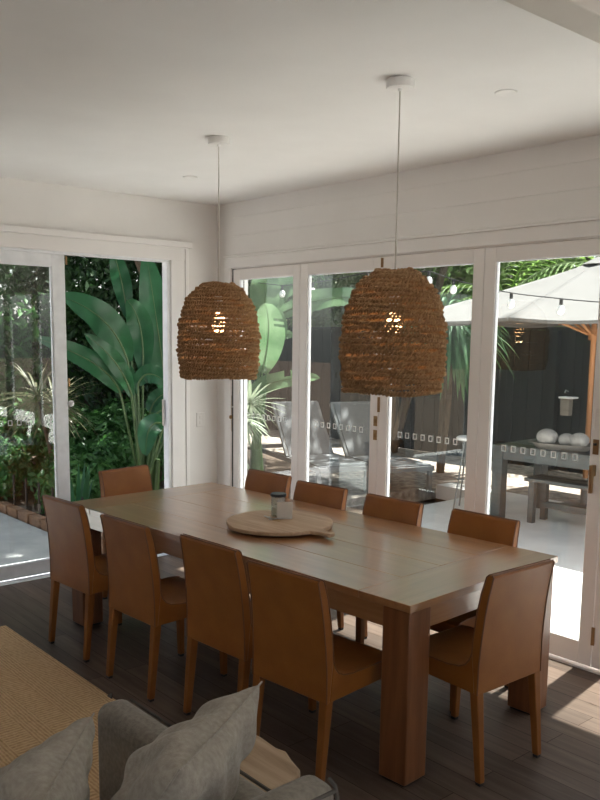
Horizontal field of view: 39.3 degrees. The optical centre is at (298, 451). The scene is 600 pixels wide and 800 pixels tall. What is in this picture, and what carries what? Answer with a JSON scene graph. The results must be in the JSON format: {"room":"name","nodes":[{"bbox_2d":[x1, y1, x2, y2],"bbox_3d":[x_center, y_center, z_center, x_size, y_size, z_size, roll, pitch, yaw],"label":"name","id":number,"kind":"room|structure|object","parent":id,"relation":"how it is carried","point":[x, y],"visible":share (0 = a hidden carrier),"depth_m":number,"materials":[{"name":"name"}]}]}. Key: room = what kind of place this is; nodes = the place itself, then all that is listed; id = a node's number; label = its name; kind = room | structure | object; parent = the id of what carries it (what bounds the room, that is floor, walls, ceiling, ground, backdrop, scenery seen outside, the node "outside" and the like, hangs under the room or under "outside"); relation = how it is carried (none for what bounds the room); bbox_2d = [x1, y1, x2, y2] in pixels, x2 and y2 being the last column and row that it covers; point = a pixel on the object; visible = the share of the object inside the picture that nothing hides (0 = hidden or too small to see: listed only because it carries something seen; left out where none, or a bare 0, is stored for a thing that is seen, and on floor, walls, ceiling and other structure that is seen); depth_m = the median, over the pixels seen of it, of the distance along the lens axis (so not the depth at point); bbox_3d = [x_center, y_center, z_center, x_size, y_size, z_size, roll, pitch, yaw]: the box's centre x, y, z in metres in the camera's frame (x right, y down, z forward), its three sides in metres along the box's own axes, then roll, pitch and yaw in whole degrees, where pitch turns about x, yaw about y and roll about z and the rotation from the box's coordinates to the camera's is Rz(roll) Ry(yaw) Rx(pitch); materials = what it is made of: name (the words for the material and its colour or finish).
{"room":"dining room","nodes":[
{"label":"dining room","id":0,"kind":"room"},
{"bbox_2d":[0,177,216,484],"bbox_3d":[-3.451,-0.255,4.702,7.500,2.928,0.150,-6,10,-40],"label":"wall","id":1,"kind":"structure","parent":0,"point":[25,203],"depth_m":6.40,"materials":[{"name":"paint"}]},
{"bbox_2d":[0,250,73,581],"bbox_3d":[-2.081,-0.226,5.850,1.103,2.314,0.080,-6,10,-40],"label":"door","id":2,"kind":"structure","parent":1,"relation":"in","point":[55,262],"depth_m":6.08,"materials":[{"name":"white paint"}]},
{"bbox_2d":[0,553,168,585],"bbox_3d":[-2.213,0.987,5.963,2.990,0.112,0.180,-6,10,-40],"label":"trim","id":3,"kind":"structure","parent":1,"relation":"attached to","point":[45,575],"depth_m":6.10,"materials":[{"name":"white paint"}]},
{"bbox_2d":[0,224,191,488],"bbox_3d":[-2.121,-0.283,5.734,3.315,2.494,0.040,-6,10,-40],"label":"trim","id":4,"kind":"structure","parent":1,"relation":"attached to","point":[177,252],"depth_m":6.54,"materials":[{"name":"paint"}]},
{"bbox_2d":[162,399,164,425],"bbox_3d":[-1.083,-0.315,6.726,0.011,0.210,0.025,-6,10,-40],"label":"door handle","id":5,"kind":"object","parent":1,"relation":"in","point":[163,400],"depth_m":6.72,"materials":[{"name":"metal"}]},
{"bbox_2d":[196,412,203,426],"bbox_3d":[-0.809,-0.265,6.903,0.074,0.116,0.011,-6,10,-40],"label":"light switch","id":6,"kind":"object","parent":1,"relation":"attached to","point":[199,416],"visible":1,"depth_m":6.90,"materials":[{"name":"paint"}]},
{"bbox_2d":[0,0,599,205],"bbox_3d":[-0.440,-1.270,1.069,7.500,0.150,9.300,-6,10,-40],"label":"ceiling","id":7,"kind":"structure","parent":0,"point":[119,96],"depth_m":3.56,"materials":[{"name":"paint"}]},
{"bbox_2d":[183,176,196,178],"bbox_3d":[-0.718,-1.814,5.551,0.094,0.006,0.094,-6,10,-40],"label":"recessed light","id":8,"kind":"object","parent":7,"relation":"in","point":[186,177],"visible":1,"depth_m":5.54,"materials":[{"name":"white plastic"}]},
{"bbox_2d":[176,135,261,379],"bbox_3d":[-0.431,-1.028,4.520,0.465,1.273,0.461,6,10,35],"label":"pendant lamp","id":9,"kind":"object","parent":7,"relation":"hanging from","point":[209,305],"visible":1,"depth_m":4.41,"materials":[{"name":"brown wicker"}]},
{"bbox_2d":[338,75,448,397],"bbox_3d":[0.401,-0.875,3.482,0.461,1.273,0.465,3,8,16],"label":"pendant lamp","id":10,"kind":"object","parent":7,"relation":"hanging from","point":[387,311],"visible":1,"depth_m":3.37,"materials":[{"name":"brown wicker"}]},
{"bbox_2d":[495,89,516,95],"bbox_3d":[0.878,-1.519,3.556,0.094,0.006,0.094,-6,10,-40],"label":"recessed light","id":11,"kind":"object","parent":7,"relation":"in","point":[505,92],"visible":1,"depth_m":3.54,"materials":[{"name":"white plastic"}]},
{"bbox_2d":[0,555,599,799],"bbox_3d":[-0.482,1.643,1.479,7.200,0.120,9.020,-6,10,-40],"label":"floor","id":12,"kind":"structure","parent":0,"point":[567,767],"depth_m":3.99,"materials":[{"name":"brown wood"}]},
{"bbox_2d":[0,625,114,799],"bbox_3d":[-1.894,1.340,2.986,2.970,0.035,3.090,-6,10,-40],"label":"jute rug","id":13,"kind":"object","parent":12,"relation":"on","point":[40,696],"visible":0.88,"depth_m":4.08,"materials":[{"name":"beige wicker"}]},
{"bbox_2d":[98,698,338,799],"bbox_3d":[-1.102,1.151,1.622,2.368,0.802,1.125,-6,10,-40],"label":"sofa","id":14,"kind":"object","parent":13,"relation":"on","point":[124,728],"visible":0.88,"depth_m":2.57,"materials":[{"name":"grey fabric"}]},
{"bbox_2d":[0,713,94,799],"bbox_3d":[-0.637,0.862,1.935,0.371,0.404,0.405,3,8,14],"label":"sofa cushion","id":15,"kind":"object","parent":14,"relation":"on","point":[58,768],"visible":1,"depth_m":1.85,"materials":[{"name":"fabric"}]},
{"bbox_2d":[110,681,262,799],"bbox_3d":[-0.305,0.826,1.991,0.343,0.449,0.458,3,8,17],"label":"sofa cushion","id":16,"kind":"object","parent":14,"relation":"on","point":[200,757],"visible":1,"depth_m":1.87,"materials":[{"name":"fabric"}]},
{"bbox_2d":[240,735,299,791],"bbox_3d":[-0.176,1.179,2.603,0.253,0.500,0.405,-6,10,-40],"label":"wooden stool","id":17,"kind":"object","parent":13,"relation":"on","point":[272,767],"visible":0.32,"depth_m":2.51,"materials":[{"name":"brown wood"}]},
{"bbox_2d":[41,494,121,662],"bbox_3d":[-1.132,0.673,4.817,0.508,0.874,0.422,-7,11,-44],"label":"dining chair","id":18,"kind":"object","parent":12,"relation":"on","point":[73,562],"visible":0.76,"depth_m":4.61,"materials":[{"name":"brown leather"}]},
{"bbox_2d":[98,465,162,598],"bbox_3d":[-1.015,0.563,5.622,0.508,0.874,0.422,7,10,40],"label":"dining chair","id":19,"kind":"object","parent":12,"relation":"on","point":[133,479],"visible":0.3,"depth_m":5.68,"materials":[{"name":"brown leather"}]},
{"bbox_2d":[100,513,226,701],"bbox_3d":[-0.690,0.745,4.334,0.508,0.874,0.422,-7,11,-43],"label":"dining chair","id":20,"kind":"object","parent":12,"relation":"on","point":[136,589],"visible":0.81,"depth_m":4.15,"materials":[{"name":"brown leather"}]},
{"bbox_2d":[179,533,315,715],"bbox_3d":[-0.231,0.807,3.922,0.508,0.874,0.422,-7,11,-43],"label":"dining chair","id":21,"kind":"object","parent":12,"relation":"on","point":[218,603],"visible":0.73,"depth_m":3.73,"materials":[{"name":"brown leather"}]},
{"bbox_2d":[244,469,291,593],"bbox_3d":[-0.370,0.589,5.494,0.508,0.874,0.422,-7,11,-43],"label":"dining chair","id":22,"kind":"object","parent":12,"relation":"on","point":[260,481],"visible":0.24,"depth_m":5.59,"materials":[{"name":"brown leather"}]},
{"bbox_2d":[248,480,347,629],"bbox_3d":[-0.027,0.653,5.057,0.422,0.874,0.508,8,11,44],"label":"dining chair","id":23,"kind":"object","parent":12,"relation":"on","point":[335,497],"visible":0.3,"depth_m":5.13,"materials":[{"name":"brown leather"}]},
{"bbox_2d":[246,559,381,781],"bbox_3d":[0.101,0.869,3.504,0.422,0.874,0.508,8,11,44],"label":"dining chair","id":24,"kind":"object","parent":12,"relation":"on","point":[295,647],"visible":0.9,"depth_m":3.31,"materials":[{"name":"brown leather"}]},
{"bbox_2d":[72,482,557,786],"bbox_3d":[-0.094,0.775,4.584,1.111,0.760,2.645,-7,11,-43],"label":"dining table","id":25,"kind":"object","parent":12,"relation":"on","point":[402,578],"visible":0.74,"depth_m":3.90,"materials":[{"name":"brown wood"}]},
{"bbox_2d":[226,510,334,537],"bbox_3d":[-0.096,0.385,4.510,0.582,0.034,0.570,1,8,3],"label":"serving board","id":26,"kind":"object","parent":25,"relation":"on","point":[251,522],"visible":0.97,"depth_m":4.42,"materials":[{"name":"brown wood"}]},
{"bbox_2d":[265,516,283,521],"bbox_3d":[-0.143,0.359,4.525,0.121,0.009,0.078,3,8,19],"label":"ring","id":27,"kind":"object","parent":26,"relation":"on","point":[270,518],"visible":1,"depth_m":4.53,"materials":[{"name":"metal"}]},
{"bbox_2d":[270,492,286,515],"bbox_3d":[-0.112,0.289,4.615,0.090,0.127,0.090,-6,10,-40],"label":"candle jar","id":28,"kind":"object","parent":26,"relation":"on","point":[273,494],"visible":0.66,"depth_m":4.59,"materials":[{"name":"clear glass"}]},
{"bbox_2d":[277,502,291,518],"bbox_3d":[-0.077,0.316,4.547,0.084,0.092,0.024,0,8,-6],"label":"display card","id":29,"kind":"object","parent":26,"relation":"on","point":[284,509],"visible":1,"depth_m":4.54,"materials":[{"name":"beige paper"}]},
{"bbox_2d":[355,493,423,643],"bbox_3d":[0.363,0.715,4.648,0.508,0.874,0.422,-7,11,-42],"label":"dining chair","id":30,"kind":"object","parent":12,"relation":"on","point":[379,506],"visible":0.29,"depth_m":4.71,"materials":[{"name":"brown leather"}]},
{"bbox_2d":[430,508,520,713],"bbox_3d":[0.787,0.775,4.246,0.508,0.874,0.422,-7,11,-42],"label":"dining chair","id":31,"kind":"object","parent":12,"relation":"on","point":[496,529],"visible":0.31,"depth_m":4.28,"materials":[{"name":"brown leather"}]},
{"bbox_2d":[428,558,554,786],"bbox_3d":[0.740,0.864,3.599,0.422,0.874,0.508,-6,10,-39],"label":"dining chair","id":32,"kind":"object","parent":12,"relation":"on","point":[503,647],"visible":0.77,"depth_m":3.41,"materials":[{"name":"brown leather"}]},
{"bbox_2d":[217,135,599,485],"bbox_3d":[2.368,-0.033,3.607,0.156,2.928,9.150,-6,10,-40],"label":"wall","id":33,"kind":"structure","parent":0,"point":[560,181],"depth_m":5.19,"materials":[{"name":"paint"}]},
{"bbox_2d":[232,269,243,488],"bbox_3d":[-0.497,-0.322,6.879,0.115,2.297,0.008,-6,10,-40],"label":"trim","id":34,"kind":"structure","parent":33,"relation":"attached to","point":[232,269],"depth_m":6.89,"materials":[{"name":"white wood"}]},
{"bbox_2d":[228,264,300,498],"bbox_3d":[-0.272,-0.280,6.552,0.074,2.276,0.834,-6,10,-40],"label":"door","id":35,"kind":"structure","parent":33,"relation":"in","point":[239,275],"depth_m":6.33,"materials":[{"name":"paint"}]},
{"bbox_2d":[298,257,383,493],"bbox_3d":[0.279,-0.187,5.932,0.060,2.276,0.826,-6,10,-40],"label":"door","id":36,"kind":"structure","parent":33,"relation":"in","point":[367,264],"depth_m":6.06,"materials":[{"name":"paint"}]},
{"bbox_2d":[223,217,599,485],"bbox_3d":[1.052,-0.094,4.997,0.032,2.397,5.084,-6,10,-40],"label":"trim","id":37,"kind":"structure","parent":33,"relation":"attached to","point":[584,227],"depth_m":5.27,"materials":[{"name":"paint"}]},
{"bbox_2d":[377,248,485,511],"bbox_3d":[0.814,-0.098,5.333,0.044,2.276,0.811,-6,10,-40],"label":"door","id":38,"kind":"structure","parent":33,"relation":"in","point":[476,257],"depth_m":5.06,"materials":[{"name":"paint"}]},
{"bbox_2d":[475,238,599,665],"bbox_3d":[1.337,-0.005,4.704,0.085,2.276,0.826,-6,10,-40],"label":"door","id":39,"kind":"structure","parent":33,"relation":"in","point":[577,649],"depth_m":4.63,"materials":[{"name":"paint"}]},
{"bbox_2d":[504,0,599,43],"bbox_3d":[-0.481,-1.105,1.137,7.199,0.218,0.112,-6,10,-40],"label":"trim","id":40,"kind":"structure","parent":33,"relation":"attached to","point":[582,17],"depth_m":2.14,"materials":[{"name":"paint"}]},
{"bbox_2d":[549,653,599,674],"bbox_3d":[1.083,1.131,5.206,0.150,0.114,4.894,-6,10,-40],"label":"trim","id":41,"kind":"structure","parent":33,"relation":"attached to","point":[551,656],"depth_m":4.62,"materials":[{"name":"paint"}]},
{"bbox_2d":[591,533,599,669],"bbox_3d":[1.881,0.084,4.112,0.044,2.276,0.811,-6,10,-40],"label":"door","id":42,"kind":"structure","parent":33,"relation":"in","point":[595,663],"depth_m":4.51,"materials":[{"name":"paint"}]},
{"label":"outside","id":43,"kind":"structure","parent":0,"visible":0},
{"bbox_2d":[0,512,49,565],"bbox_3d":[-4.688,1.087,5.832,6.180,0.190,2.840,-6,10,-40],"label":"garden path","id":44,"kind":"structure","parent":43,"point":[20,541],"depth_m":7.42,"materials":[{"name":"concrete"}]},
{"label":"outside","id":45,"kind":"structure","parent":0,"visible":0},
{"bbox_2d":[421,482,585,636],"bbox_3d":[4.586,1.351,4.449,4.130,0.170,12.900,-6,10,-40],"label":"paving","id":46,"kind":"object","parent":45,"point":[562,535],"visible":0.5,"depth_m":7.75,"materials":[{"name":"white concrete"}]},
{"bbox_2d":[453,435,489,511],"bbox_3d":[1.763,0.231,8.829,0.405,0.787,0.416,-6,10,-40],"label":"stool","id":47,"kind":"object","parent":46,"relation":"on","point":[460,437],"visible":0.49,"depth_m":8.76,"materials":[{"name":"white metal"}]},
{"bbox_2d":[419,256,599,514],"bbox_3d":[3.052,-0.689,8.779,3.009,2.650,2.728,-6,10,-40],"label":"patio umbrella","id":48,"kind":"object","parent":46,"relation":"on","point":[582,282],"visible":0.78,"depth_m":8.25,"materials":[{"name":"fabric"}]},
{"bbox_2d":[490,438,590,517],"bbox_3d":[3.106,0.385,7.956,0.916,0.750,2.400,-7,11,-43],"label":"outdoor table","id":49,"kind":"object","parent":46,"relation":"on","point":[500,458],"visible":0.67,"depth_m":8.40,"materials":[{"name":"grey wood"}]},
{"bbox_2d":[528,440,589,451],"bbox_3d":[2.554,-0.055,8.144,0.654,0.057,0.260,6,10,35],"label":"serving tray","id":50,"kind":"object","parent":49,"relation":"on","point":[556,446],"visible":0.66,"depth_m":8.04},
{"bbox_2d":[536,428,557,443],"bbox_3d":[2.429,-0.145,8.215,0.189,0.169,0.199,-6,10,-40],"label":"decorative ball","id":51,"kind":"object","parent":50,"relation":"on","point":[547,436],"visible":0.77,"depth_m":8.14,"materials":[{"name":"white ceramic"}]},
{"bbox_2d":[558,433,571,445],"bbox_3d":[2.595,-0.114,8.132,0.150,0.134,0.158,-6,10,-40],"label":"decorative ball","id":52,"kind":"object","parent":50,"relation":"in","point":[563,439],"visible":0.68,"depth_m":8.08,"materials":[{"name":"white ceramic"}]},
{"bbox_2d":[569,433,589,445],"bbox_3d":[2.684,-0.108,8.033,0.170,0.151,0.178,-6,10,-40],"label":"decorative ball","id":53,"kind":"object","parent":50,"relation":"on","point":[577,439],"visible":0.82,"depth_m":7.97,"materials":[{"name":"white ceramic"}]},
{"bbox_2d":[524,474,587,522],"bbox_3d":[3.001,0.562,7.758,0.335,0.450,1.900,-7,11,-43],"label":"bench","id":54,"kind":"object","parent":46,"relation":"on","point":[545,480],"visible":1,"depth_m":8.26,"materials":[{"name":"grey wood"}]},
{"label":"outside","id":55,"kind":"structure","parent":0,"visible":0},
{"bbox_2d":[247,426,588,509],"bbox_3d":[6.448,0.423,11.352,11.700,0.166,21.000,-6,10,-40],"label":"sandy ground","id":56,"kind":"structure","parent":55,"point":[410,486],"depth_m":10.83,"materials":[{"name":"sand"}]},
{"bbox_2d":[0,323,144,438],"bbox_3d":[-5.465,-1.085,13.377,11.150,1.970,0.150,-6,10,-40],"label":"tree","id":57,"kind":"object","parent":56,"relation":"on","point":[84,388],"visible":0.02,"depth_m":14.73,"materials":[{"name":"green plant"}]},
{"bbox_2d":[135,274,333,425],"bbox_3d":[-1.530,-2.386,13.851,3.670,4.671,4.018,7,10,38],"label":"tree","id":58,"kind":"object","parent":56,"relation":"on","point":[321,276],"visible":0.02,"depth_m":14.16,"materials":[{"name":"green plant"}]},
{"bbox_2d":[250,401,368,492],"bbox_3d":[0.088,-0.128,10.593,0.664,0.972,2.220,-3,9,-24],"label":"sun lounger","id":59,"kind":"object","parent":56,"relation":"on","point":[322,459],"visible":0.52,"depth_m":10.54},
{"bbox_2d":[329,401,433,492],"bbox_3d":[0.833,-0.126,10.641,0.664,0.972,2.220,-3,9,-24],"label":"sun lounger","id":60,"kind":"object","parent":56,"relation":"on","point":[355,447],"visible":0.48,"depth_m":10.58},
{"bbox_2d":[286,262,508,326],"bbox_3d":[1.063,-3.276,17.318,7.159,5.809,3.583,5,9,27],"label":"sunlit tree","id":61,"kind":"object","parent":56,"relation":"on","point":[330,316],"visible":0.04,"depth_m":16.10,"materials":[{"name":"green plant"}]},
{"bbox_2d":[372,266,447,452],"bbox_3d":[1.595,-2.466,11.475,3.089,5.470,5.881,-6,10,-40],"label":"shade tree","id":62,"kind":"object","parent":56,"relation":"on","point":[397,424],"visible":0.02,"depth_m":12.93,"materials":[{"name":"green plant"}]},
{"bbox_2d":[247,327,596,474],"bbox_3d":[3.660,-0.702,11.420,0.150,1.970,15.000,-6,10,-40],"label":"fence","id":63,"kind":"object","parent":56,"relation":"on","point":[551,361],"visible":0.23,"depth_m":12.14,"materials":[{"name":"black wood"}]},
{"bbox_2d":[558,390,578,415],"bbox_3d":[3.603,-0.658,11.237,0.160,0.350,0.210,-6,10,-40],"label":"wall lamp","id":64,"kind":"object","parent":63,"relation":"attached to","point":[566,404],"visible":1,"depth_m":11.25,"materials":[{"name":"white metal"}]},
{"bbox_2d":[558,396,578,398],"bbox_3d":[3.604,-0.725,11.228,0.160,0.025,0.210,-6,10,-40],"label":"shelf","id":65,"kind":"object","parent":64,"relation":"attached to","point":[561,397],"depth_m":11.18,"materials":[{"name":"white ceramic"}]},
{"bbox_2d":[397,288,518,472],"bbox_3d":[1.933,-0.916,11.163,1.795,2.434,2.038,0,8,-7],"label":"tree","id":66,"kind":"object","parent":56,"relation":"on","point":[459,337],"visible":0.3,"depth_m":10.81,"materials":[{"name":"green plant"}]},
{"bbox_2d":[402,256,593,326],"bbox_3d":[3.605,-2.766,15.080,4.390,5.493,3.294,0,8,-2],"label":"sunlit tree","id":67,"kind":"object","parent":56,"relation":"on","point":[504,280],"visible":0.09,"depth_m":14.33,"materials":[{"name":"green plant"}]},
{"bbox_2d":[441,257,576,336],"bbox_3d":[3.376,-1.630,13.759,3.113,3.564,3.160,-6,10,-40],"label":"palm tree","id":68,"kind":"object","parent":56,"relation":"on","point":[533,264],"visible":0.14,"depth_m":13.33,"materials":[{"name":"green plant"}]},
{"bbox_2d":[518,261,596,345],"bbox_3d":[4.834,-1.517,12.361,3.281,3.719,3.498,-6,10,-40],"label":"palm tree","id":69,"kind":"object","parent":56,"relation":"on","point":[573,262],"visible":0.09,"depth_m":12.84,"materials":[{"name":"green plant"}]},
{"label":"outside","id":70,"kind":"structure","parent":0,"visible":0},
{"bbox_2d":[418,498,446,504],"bbox_3d":[6.863,0.418,13.719,100.000,0.340,120.000,-6,10,-40],"label":"ground","id":71,"kind":"structure","parent":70,"point":[435,500],"depth_m":10.54,"materials":[{"name":"soil"}]},
{"bbox_2d":[0,441,362,538],"bbox_3d":[-2.396,0.311,11.730,5.070,0.170,8.840,-6,10,-40],"label":"garden bed","id":72,"kind":"object","parent":71,"relation":"on","point":[270,464],"depth_m":10.27,"materials":[{"name":"soil"}]},
{"bbox_2d":[0,501,14,513],"bbox_3d":[-3.050,0.582,8.752,0.100,0.092,0.230,-6,10,-40],"label":"brick","id":73,"kind":"object","parent":72,"relation":"on","point":[3,505],"visible":0.75,"depth_m":8.69,"materials":[{"name":"ceramic"}]},
{"bbox_2d":[12,474,15,504],"bbox_3d":[-2.969,0.436,8.762,0.024,0.420,0.024,-2,8,-18],"label":"stake","id":74,"kind":"object","parent":72,"relation":"on","point":[13,475],"visible":0.78,"depth_m":8.74,"materials":[{"name":"brown wood"}]},
{"bbox_2d":[7,505,24,518],"bbox_3d":[-2.874,0.612,8.550,0.100,0.092,0.230,-6,10,-40],"label":"brick","id":75,"kind":"object","parent":72,"relation":"on","point":[12,511],"visible":0.82,"depth_m":8.50,"materials":[{"name":"brick"}]},
{"bbox_2d":[0,409,35,499],"bbox_3d":[-3.487,-0.014,9.336,0.900,1.120,1.395,-6,10,-40],"label":"shrub","id":76,"kind":"object","parent":72,"relation":"on","point":[18,460],"visible":0.94,"depth_m":9.09,"materials":[{"name":"green plant"}]},
{"bbox_2d":[25,478,27,509],"bbox_3d":[-2.766,0.470,8.530,0.024,0.420,0.024,-2,8,-18],"label":"stake","id":77,"kind":"object","parent":72,"relation":"on","point":[26,494],"visible":0.78,"depth_m":8.52,"materials":[{"name":"wood"}]},
{"bbox_2d":[18,510,36,522],"bbox_3d":[-2.697,0.642,8.348,0.100,0.092,0.230,-6,10,-40],"label":"brick","id":78,"kind":"object","parent":72,"relation":"on","point":[23,515],"visible":0.84,"depth_m":8.31,"materials":[{"name":"brick"}]},
{"bbox_2d":[29,514,45,527],"bbox_3d":[-2.521,0.672,8.146,0.100,0.092,0.230,-6,10,-40],"label":"brick","id":79,"kind":"object","parent":72,"relation":"on","point":[34,520],"visible":0.74,"depth_m":8.10,"materials":[{"name":"brick"}]},
{"bbox_2d":[37,482,40,514],"bbox_3d":[-2.563,0.505,8.298,0.024,0.420,0.024,-2,8,-18],"label":"stake","id":80,"kind":"object","parent":72,"relation":"on","point":[38,484],"visible":0.78,"depth_m":8.29,"materials":[{"name":"wood"}]},
{"bbox_2d":[0,264,83,459],"bbox_3d":[-4.520,-1.986,10.646,3.571,4.659,4.699,8,11,43],"label":"tree","id":81,"kind":"object","parent":72,"relation":"on","point":[14,354],"visible":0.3,"depth_m":10.21,"materials":[{"name":"green plant"}]},
{"bbox_2d":[41,519,46,531],"bbox_3d":[-2.344,0.702,7.944,0.100,0.092,0.230,-6,10,-40],"label":"brick","id":82,"kind":"object","parent":72,"relation":"on","point":[43,522],"visible":0.28,"depth_m":7.95,"materials":[{"name":"brick"}]},
{"bbox_2d":[0,361,101,466],"bbox_3d":[-2.720,-0.205,9.079,1.456,1.589,1.314,-6,10,-40],"label":"spiky grass","id":83,"kind":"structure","parent":72,"relation":"on","point":[41,411],"depth_m":8.93,"materials":[{"name":"green plant"}]},
{"bbox_2d":[0,383,102,488],"bbox_3d":[-3.087,-0.190,10.072,1.654,1.281,1.362,-6,10,-40],"label":"shrub","id":84,"kind":"object","parent":72,"relation":"on","point":[20,437],"visible":0.16,"depth_m":9.75,"materials":[{"name":"green plant"}]},
{"bbox_2d":[27,442,105,513],"bbox_3d":[-2.374,0.276,8.763,0.904,0.737,1.067,-2,8,-20],"label":"shrub","id":85,"kind":"object","parent":72,"relation":"on","point":[46,480],"visible":0.3,"depth_m":8.56,"materials":[{"name":"green plant"}]},
{"bbox_2d":[20,408,134,471],"bbox_3d":[-2.519,-0.027,9.750,1.331,1.056,1.193,-6,10,-40],"label":"shrub","id":86,"kind":"object","parent":72,"relation":"on","point":[83,435],"visible":0.29,"depth_m":9.53,"materials":[{"name":"green plant"}]},
{"bbox_2d":[70,463,96,501],"bbox_3d":[-2.071,0.416,7.855,0.408,0.693,0.392,-6,10,-40],"label":"plant","id":87,"kind":"object","parent":72,"relation":"on","point":[84,492],"visible":0.36,"depth_m":7.77,"materials":[{"name":"green plant"}]},
{"bbox_2d":[36,259,163,489],"bbox_3d":[-1.724,-0.650,8.266,0.796,2.704,1.908,2,8,12],"label":"banana plant","id":88,"kind":"object","parent":72,"relation":"on","point":[115,345],"visible":0.82,"depth_m":8.48,"materials":[{"name":"green plant"}]},
{"bbox_2d":[71,431,136,497],"bbox_3d":[-2.092,0.206,9.011,1.084,0.816,1.059,-6,10,-40],"label":"shrub","id":89,"kind":"object","parent":72,"relation":"on","point":[111,460],"visible":0.3,"depth_m":8.85,"materials":[{"name":"green plant"}]},
{"bbox_2d":[93,395,163,485],"bbox_3d":[-1.867,-0.130,10.313,1.448,1.124,1.117,-1,8,-13],"label":"shrub","id":90,"kind":"object","parent":72,"relation":"on","point":[113,408],"visible":0.2,"depth_m":10.05,"materials":[{"name":"green plant"}]},
{"bbox_2d":[134,261,140,274],"bbox_3d":[-1.427,-2.085,9.261,3.485,5.389,5.497,4,9,24],"label":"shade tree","id":91,"kind":"object","parent":72,"relation":"on","point":[138,263],"visible":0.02,"depth_m":9.55,"materials":[{"name":"green plant"}]},
{"bbox_2d":[258,282,292,297],"label":"string lights","id":92,"kind":"object","parent":91,"relation":"hanging from","point":[282,293],"depth_m":9.16},
{"bbox_2d":[279,285,284,297],"bbox_3d":[-0.179,-1.752,9.178,0.066,0.132,0.068,-6,10,-40],"label":"bulb socket","id":93,"kind":"object","parent":92,"relation":"attached to","point":[282,293],"depth_m":9.16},
{"bbox_2d":[311,272,370,289],"label":"string lights","id":94,"kind":"object","parent":91,"relation":"hanging from","point":[367,273],"depth_m":8.71},
{"bbox_2d":[420,270,472,293],"label":"string lights","id":95,"kind":"object","parent":91,"relation":"hanging from","point":[453,289],"depth_m":7.65},
{"bbox_2d":[427,271,431,282],"bbox_3d":[1.220,-1.629,7.870,0.066,0.132,0.068,-6,10,-40],"label":"bulb","id":96,"kind":"object","parent":95,"relation":"attached to","point":[429,278],"depth_m":7.85,"materials":[{"name":"white glass"}]},
{"bbox_2d":[450,279,456,293],"bbox_3d":[1.411,-1.505,7.663,0.066,0.132,0.068,-6,10,-40],"label":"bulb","id":97,"kind":"object","parent":95,"relation":"attached to","point":[453,289],"depth_m":7.65,"materials":[{"name":"white glass"}]},
{"bbox_2d":[499,290,598,314],"label":"string lights","id":98,"kind":"object","parent":91,"relation":"hanging from","point":[560,310],"depth_m":6.87},
{"bbox_2d":[507,293,514,307],"bbox_3d":[1.823,-1.298,7.210,0.066,0.132,0.068,-6,10,-40],"label":"bulb socket","id":99,"kind":"object","parent":98,"relation":"attached to","point":[510,304],"depth_m":7.19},
{"bbox_2d":[556,299,564,314],"bbox_3d":[2.139,-1.183,6.855,0.066,0.132,0.068,-6,10,-40],"label":"bulb socket","id":100,"kind":"object","parent":98,"relation":"attached to","point":[560,310],"depth_m":6.84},
{"bbox_2d":[0,255,292,467],"bbox_3d":[-2.233,-2.103,12.004,3.391,4.617,4.804,8,11,44],"label":"tree","id":101,"kind":"object","parent":72,"relation":"on","point":[96,274],"visible":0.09,"depth_m":10.64,"materials":[{"name":"green plant"}]},
{"bbox_2d":[247,380,283,469],"bbox_3d":[-0.479,-0.038,8.383,0.745,1.483,1.307,3,8,17],"label":"fan palm","id":102,"kind":"object","parent":72,"relation":"on","point":[250,396],"visible":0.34,"depth_m":8.24,"materials":[{"name":"green plant"}]},
{"bbox_2d":[247,277,292,470],"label":"banana plant","id":103,"kind":"object","parent":72,"relation":"on","point":[273,310],"depth_m":8.90,"materials":[{"name":"green plant"}]},
{"bbox_2d":[311,287,353,310],"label":"banana plant","id":104,"kind":"object","parent":72,"relation":"on","point":[322,298],"depth_m":8.49,"materials":[{"name":"green plant"}]},
{"bbox_2d":[343,256,599,277],"bbox_3d":[7.745,-5.370,21.181,4.815,9.237,21.327,-7,11,-44],"label":"sunlit tree","id":105,"kind":"object","parent":71,"relation":"on","point":[587,258],"visible":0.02,"depth_m":22.12,"materials":[{"name":"green plant"}]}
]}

